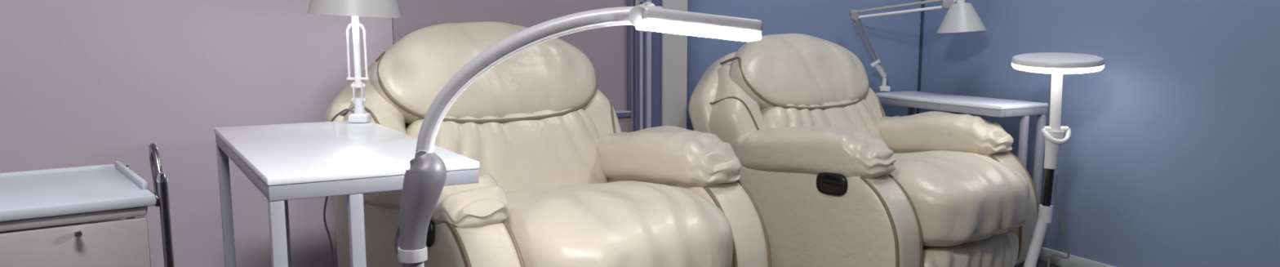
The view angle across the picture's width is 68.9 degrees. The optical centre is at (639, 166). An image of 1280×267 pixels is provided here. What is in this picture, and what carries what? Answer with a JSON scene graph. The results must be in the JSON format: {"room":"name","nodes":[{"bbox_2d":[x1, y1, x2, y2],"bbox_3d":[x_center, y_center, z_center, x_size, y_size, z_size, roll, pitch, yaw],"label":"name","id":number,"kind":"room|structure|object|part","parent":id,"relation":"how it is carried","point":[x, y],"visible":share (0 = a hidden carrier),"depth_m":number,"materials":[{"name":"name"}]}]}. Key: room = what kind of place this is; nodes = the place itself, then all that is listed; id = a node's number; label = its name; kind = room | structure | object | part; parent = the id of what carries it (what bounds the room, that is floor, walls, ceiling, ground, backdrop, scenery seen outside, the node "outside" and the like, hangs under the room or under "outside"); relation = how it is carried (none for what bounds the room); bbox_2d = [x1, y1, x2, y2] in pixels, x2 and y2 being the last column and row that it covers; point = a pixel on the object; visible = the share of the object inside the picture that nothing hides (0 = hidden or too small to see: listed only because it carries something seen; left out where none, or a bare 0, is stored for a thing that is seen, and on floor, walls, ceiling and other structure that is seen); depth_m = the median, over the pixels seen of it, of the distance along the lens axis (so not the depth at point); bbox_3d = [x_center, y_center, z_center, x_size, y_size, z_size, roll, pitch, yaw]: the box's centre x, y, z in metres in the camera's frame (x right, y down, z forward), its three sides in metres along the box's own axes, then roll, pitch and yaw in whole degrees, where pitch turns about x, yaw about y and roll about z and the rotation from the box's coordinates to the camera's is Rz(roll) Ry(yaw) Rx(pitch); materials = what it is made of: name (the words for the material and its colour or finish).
{"room":"beauty salon","nodes":[
{"label":"beauty salon","id":0,"kind":"room"},
{"bbox_2d":[0,0,392,266],"bbox_3d":[-1.527,-0.768,2.989,3.700,2.650,0.100,-4,10,-25],"label":"wall","id":1,"kind":"structure","parent":0,"point":[83,82],"depth_m":3.04,"materials":[{"name":"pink paint"}]},
{"bbox_2d":[391,0,662,132],"bbox_3d":[-0.390,-0.595,3.467,1.041,2.160,0.056,-4,10,-25],"label":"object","id":2,"kind":"structure","parent":1,"relation":"in","point":[626,60],"depth_m":3.61,"materials":[{"name":"paint"}]},
{"bbox_3d":[-0.445,-0.190,3.515,0.889,0.008,0.036,-4,10,-25],"label":"panel moulding","id":3,"kind":"part","parent":2,"relation":"part of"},
{"bbox_3d":[-0.446,-0.178,3.518,0.889,0.016,0.034,-4,10,-25],"label":"panel moulding","id":4,"kind":"part","parent":2,"relation":"part of","materials":[{"name":"stone"}]},
{"bbox_3d":[-0.048,-0.828,3.604,0.012,1.224,0.034,-4,10,-25],"label":"panel moulding","id":5,"kind":"part","parent":2,"relation":"part of","materials":[{"name":"paint"}]},
{"bbox_2d":[661,0,687,128],"bbox_3d":[0.131,-0.876,3.672,0.110,2.650,0.050,-4,10,-25],"label":"trim","id":6,"kind":"structure","parent":1,"relation":"attached to","point":[674,46],"depth_m":3.73,"materials":[{"name":"white paint"}]},
{"bbox_2d":[686,0,921,130],"bbox_3d":[0.706,-0.977,4.318,1.685,2.650,0.100,-4,10,-25],"label":"wall","id":7,"kind":"structure","parent":0,"point":[895,38],"depth_m":4.42,"materials":[{"name":"blue paint"}]},
{"bbox_2d":[915,0,924,114],"bbox_3d":[1.397,-1.018,4.575,0.012,2.640,0.012,-4,10,-25],"label":"trim","id":8,"kind":"structure","parent":7,"relation":"attached to","point":[922,5],"depth_m":4.64,"materials":[{"name":"blue paint"}]},
{"bbox_2d":[1019,259,1061,266],"bbox_3d":[0.550,0.990,0.658,6.400,0.100,8.600,-4,10,-25],"label":"floor","id":9,"kind":"structure","parent":0,"point":[1039,264],"depth_m":3.98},
{"bbox_2d":[0,142,174,266],"bbox_3d":[-1.079,0.376,1.577,0.506,0.827,0.426,-7,11,-36],"label":"trolley","id":10,"kind":"object","parent":9,"relation":"on","point":[67,216],"visible":1,"depth_m":1.49,"materials":[{"name":"white plastic"}]},
{"bbox_3d":[-1.079,0.070,1.528,0.440,0.016,0.358,-7,11,-36],"label":"frame rail","id":11,"kind":"part","parent":10,"relation":"part of","materials":[{"name":"grey plastic"}]},
{"bbox_3d":[-1.075,0.174,1.539,0.430,0.190,0.344,-7,11,-36],"label":"drawer","id":12,"kind":"part","parent":10,"relation":"part of","materials":[{"name":"grey plastic"}]},
{"bbox_3d":[-0.874,0.104,1.451,0.013,0.013,0.018,-7,11,-36],"label":"knob","id":13,"kind":"part","parent":10,"relation":"part of","materials":[{"name":"silver metal"}]},
{"bbox_2d":[0,160,156,222],"bbox_3d":[-1.079,0.046,1.525,0.586,0.031,0.568,0,9,0],"label":"tray","id":14,"kind":"object","parent":10,"relation":"on","point":[107,191],"depth_m":1.52,"materials":[{"name":"white plastic"}]},
{"bbox_3d":[-0.802,0.009,1.550,0.010,0.093,0.071,-7,11,-36],"label":"handle","id":15,"kind":"part","parent":10,"relation":"part of","materials":[{"name":"silver metal"}]},
{"bbox_3d":[-0.776,0.368,1.571,0.015,0.705,0.015,-7,11,-36],"label":"post","id":16,"kind":"part","parent":10,"relation":"part of","materials":[{"name":"silver metal"}]},
{"bbox_2d":[213,120,479,266],"bbox_3d":[-0.749,0.306,2.305,0.417,0.740,0.951,-5,10,-29],"label":"side table","id":17,"kind":"object","parent":9,"relation":"on","point":[285,162],"visible":0.98,"depth_m":1.98,"materials":[{"name":"white paint"}]},
{"bbox_3d":[-1.144,0.279,2.608,0.027,0.688,0.027,-5,10,-29],"label":"leg","id":18,"kind":"part","parent":17,"relation":"part of","materials":[{"name":"white paint"}]},
{"bbox_3d":[-0.689,0.402,1.820,0.027,0.688,0.027,-5,10,-29],"label":"leg","id":19,"kind":"part","parent":17,"relation":"part of","materials":[{"name":"white paint"}]},
{"bbox_3d":[-1.017,0.267,2.680,0.027,0.688,0.027,-5,10,-29],"label":"leg","id":20,"kind":"part","parent":17,"relation":"part of","materials":[{"name":"white paint"}]},
{"bbox_2d":[306,0,400,266],"bbox_3d":[-0.823,-0.004,2.710,0.298,1.188,0.300,0,9,0],"label":"table lamp","id":21,"kind":"object","parent":17,"relation":"attached to","point":[353,8],"visible":0.87,"depth_m":2.62,"materials":[{"name":"white metal"}]},
{"bbox_3d":[-0.894,0.198,2.811,0.202,0.756,0.035,9,13,44],"label":"power cord","id":22,"kind":"part","parent":21,"relation":"part of","materials":[{"name":"white plastic"}]},
{"bbox_3d":[-0.817,-0.328,2.646,0.029,0.157,0.007,0,9,0],"label":"spring rod","id":23,"kind":"part","parent":21,"relation":"part of","materials":[{"name":"white plastic"}]},
{"bbox_3d":[-0.801,-0.478,2.612,0.254,0.123,0.254,0,9,0],"label":"lamp shade","id":24,"kind":"part","parent":21,"relation":"part of","materials":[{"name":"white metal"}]},
{"bbox_3d":[-0.803,-0.325,2.647,0.019,0.200,0.018,0,9,0],"label":"arm","id":25,"kind":"part","parent":21,"relation":"part of"},
{"bbox_3d":[-0.789,-0.328,2.646,0.029,0.157,0.007,0,9,0],"label":"spring rod","id":26,"kind":"part","parent":21,"relation":"part of","materials":[{"name":"white plastic"}]},
{"bbox_3d":[-0.562,0.391,1.891,0.027,0.688,0.027,-5,10,-29],"label":"leg","id":27,"kind":"part","parent":17,"relation":"part of","materials":[{"name":"white paint"}]},
{"bbox_2d":[322,22,771,266],"bbox_3d":[-0.298,0.065,2.918,1.105,1.025,1.226,-7,11,-38],"label":"recliner armchair","id":28,"kind":"object","parent":9,"relation":"on","point":[561,184],"visible":0.74,"depth_m":2.86,"materials":[{"name":"beige leather"}]},
{"bbox_3d":[-0.620,0.320,2.668,0.202,0.530,0.957,-7,11,-38],"label":"panel","id":29,"kind":"part","parent":28,"relation":"part of","materials":[{"name":"beige leather"}]},
{"bbox_3d":[-0.563,0.162,2.415,0.026,0.084,0.128,-7,11,-38],"label":"recliner handle","id":30,"kind":"part","parent":28,"relation":"part of","materials":[{"name":"black plastic"}]},
{"bbox_2d":[405,108,607,191],"bbox_3d":[-0.427,-0.001,3.071,0.710,0.430,0.287,-7,11,-38],"label":"lumbar cushion","id":31,"kind":"object","parent":28,"relation":"on","point":[522,148],"depth_m":3.01,"materials":[{"name":"beige leather"}]},
{"bbox_2d":[505,180,733,266],"bbox_3d":[-0.185,0.199,2.795,0.690,0.325,0.861,-7,11,-38],"label":"seat cushion","id":32,"kind":"object","parent":28,"relation":"on","point":[549,223],"depth_m":2.50,"materials":[{"name":"beige leather"}]},
{"bbox_3d":[0.054,0.237,3.196,0.202,0.530,0.957,-7,11,-38],"label":"panel","id":33,"kind":"part","parent":28,"relation":"part of","materials":[{"name":"beige leather"}]},
{"bbox_2d":[395,0,763,266],"bbox_3d":[-0.165,0.265,1.530,0.730,1.062,0.290,0,9,0],"label":"floor lamp","id":34,"kind":"object","parent":9,"relation":"on","point":[423,185],"visible":1,"depth_m":1.48,"materials":[{"name":"grey plastic"}]},
{"bbox_3d":[-0.396,0.410,1.581,0.044,0.679,0.013,6,10,31],"label":"power cord","id":35,"kind":"part","parent":34,"relation":"part of","materials":[{"name":"grey plastic"}]},
{"bbox_3d":[-0.181,-0.130,1.497,0.367,0.252,0.028,0,9,0],"label":"arm","id":36,"kind":"part","parent":34,"relation":"part of","materials":[{"name":"grey plastic"}]},
{"bbox_3d":[0.001,-0.255,1.463,0.019,0.014,0.018,0,9,0],"label":"knob","id":37,"kind":"part","parent":34,"relation":"part of","materials":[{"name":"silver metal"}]},
{"bbox_2d":[635,21,761,41],"bbox_3d":[0.095,-0.217,1.501,0.202,0.033,0.046,-3,9,-19],"label":"diffuser","id":38,"kind":"object","parent":34,"relation":"attached to","point":[745,31],"depth_m":1.49,"materials":[{"name":"white plastic"}]},
{"bbox_2d":[688,33,1039,266],"bbox_3d":[0.899,-0.040,3.753,1.105,0.974,1.226,-8,12,-41],"label":"recliner armchair","id":39,"kind":"object","parent":9,"relation":"on","point":[833,180],"visible":0.96,"depth_m":3.41,"materials":[{"name":"beige leather"}]},
{"bbox_2d":[760,98,883,140],"bbox_3d":[0.761,-0.103,3.899,0.710,0.409,0.287,-8,12,-41],"label":"lumbar cushion","id":40,"kind":"object","parent":39,"relation":"on","point":[854,114],"depth_m":3.81,"materials":[{"name":"beige leather"}]},
{"bbox_3d":[0.595,0.207,3.483,0.202,0.503,0.957,-8,12,-41],"label":"panel","id":41,"kind":"part","parent":39,"relation":"part of","materials":[{"name":"beige leather"}]},
{"bbox_3d":[0.665,0.053,3.227,0.012,0.015,0.070,-8,12,-41],"label":"lever","id":42,"kind":"part","parent":39,"relation":"part of","materials":[{"name":"black plastic"}]},
{"bbox_3d":[0.665,0.058,3.235,0.026,0.080,0.128,-8,12,-41],"label":"recliner handle","id":43,"kind":"part","parent":39,"relation":"part of","materials":[{"name":"black plastic"}]},
{"bbox_2d":[890,150,1030,246],"bbox_3d":[1.021,0.087,3.636,0.690,0.309,0.861,-8,12,-41],"label":"seat cushion","id":44,"kind":"object","parent":39,"relation":"on","point":[956,197],"depth_m":3.28,"materials":[{"name":"beige leather"}]},
{"bbox_3d":[1.236,0.118,4.050,0.202,0.503,0.957,-8,12,-41],"label":"panel","id":45,"kind":"part","parent":39,"relation":"part of","materials":[{"name":"beige leather"}]},
{"bbox_2d":[875,90,1048,266],"bbox_3d":[1.387,0.034,4.194,0.280,0.690,0.774,-5,10,-28],"label":"side table","id":46,"kind":"object","parent":9,"relation":"on","point":[1001,108],"visible":0.48,"depth_m":3.90,"materials":[{"name":"white paint"}]},
{"bbox_3d":[1.319,-0.006,4.578,0.026,0.638,0.026,-5,10,-28],"label":"leg","id":47,"kind":"part","parent":46,"relation":"part of","materials":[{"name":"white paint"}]},
{"bbox_2d":[848,0,986,91],"bbox_3d":[1.278,-0.566,4.286,0.597,0.465,0.273,5,10,29],"label":"table lamp","id":48,"kind":"object","parent":46,"relation":"on","point":[961,16],"visible":1,"depth_m":4.15,"materials":[{"name":"white metal"}]},
{"bbox_3d":[1.069,-0.569,4.395,0.249,0.296,0.011,-6,11,-35],"label":"arm","id":49,"kind":"part","parent":48,"relation":"part of","materials":[{"name":"grey plastic"}]},
{"bbox_3d":[1.093,-0.569,4.395,0.237,0.296,0.011,-7,11,-37],"label":"arm","id":50,"kind":"part","parent":48,"relation":"part of","materials":[{"name":"grey plastic"}]},
{"bbox_3d":[1.173,-0.728,4.228,0.400,0.068,0.012,3,10,20],"label":"arm","id":51,"kind":"part","parent":48,"relation":"part of","materials":[{"name":"grey plastic"}]},
{"bbox_3d":[1.173,-0.700,4.233,0.400,0.061,0.012,3,10,20],"label":"arm","id":52,"kind":"part","parent":48,"relation":"part of","materials":[{"name":"white plastic"}]},
{"bbox_2d":[956,0,964,3],"bbox_3d":[1.422,-0.741,4.135,0.040,0.072,0.036,0,9,0],"label":"socket","id":53,"kind":"object","parent":48,"relation":"attached to","point":[957,1],"depth_m":4.12,"materials":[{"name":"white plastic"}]},
{"bbox_3d":[1.431,-0.661,4.148,0.212,0.133,0.212,0,9,0],"label":"lamp shade","id":54,"kind":"part","parent":48,"relation":"part of","materials":[{"name":"white metal"}]},
{"bbox_3d":[1.582,0.103,3.885,0.026,0.638,0.026,-5,10,-28],"label":"leg","id":55,"kind":"part","parent":46,"relation":"part of","materials":[{"name":"white paint"}]},
{"bbox_3d":[1.673,0.096,3.934,0.026,0.638,0.026,-5,10,-28],"label":"leg","id":56,"kind":"part","parent":46,"relation":"part of","materials":[{"name":"white paint"}]},
{"bbox_2d":[1011,52,1104,266],"bbox_3d":[1.565,0.023,3.598,0.350,0.912,0.323,0,9,0],"label":"floor lamp","id":57,"kind":"object","parent":9,"relation":"on","point":[1056,64],"visible":1,"depth_m":3.55,"materials":[{"name":"white plastic"}]},
{"bbox_2d":[1011,62,1104,74],"bbox_3d":[1.579,-0.382,3.535,0.322,0.047,0.321,0,9,0],"label":"diffuser","id":58,"kind":"object","parent":57,"relation":"attached to","point":[1041,68],"depth_m":3.40,"materials":[{"name":"white plastic"}]},
{"bbox_3d":[1.640,0.243,3.690,0.080,0.448,0.129,0,9,0],"label":"power cord","id":59,"kind":"part","parent":57,"relation":"part of","materials":[{"name":"grey plastic"}]},
{"bbox_2d":[919,0,1279,266],"bbox_3d":[2.841,-0.558,1.651,0.100,2.650,6.599,-4,10,-25],"label":"wall","id":60,"kind":"structure","parent":0,"point":[1171,157],"depth_m":3.56,"materials":[{"name":"blue paint"}]},
{"bbox_2d":[1037,246,1115,266],"bbox_3d":[2.789,0.725,1.827,0.016,0.060,6.599,-4,10,-25],"label":"baseboard","id":61,"kind":"structure","parent":60,"relation":"attached to","point":[1073,260],"depth_m":3.92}
]}

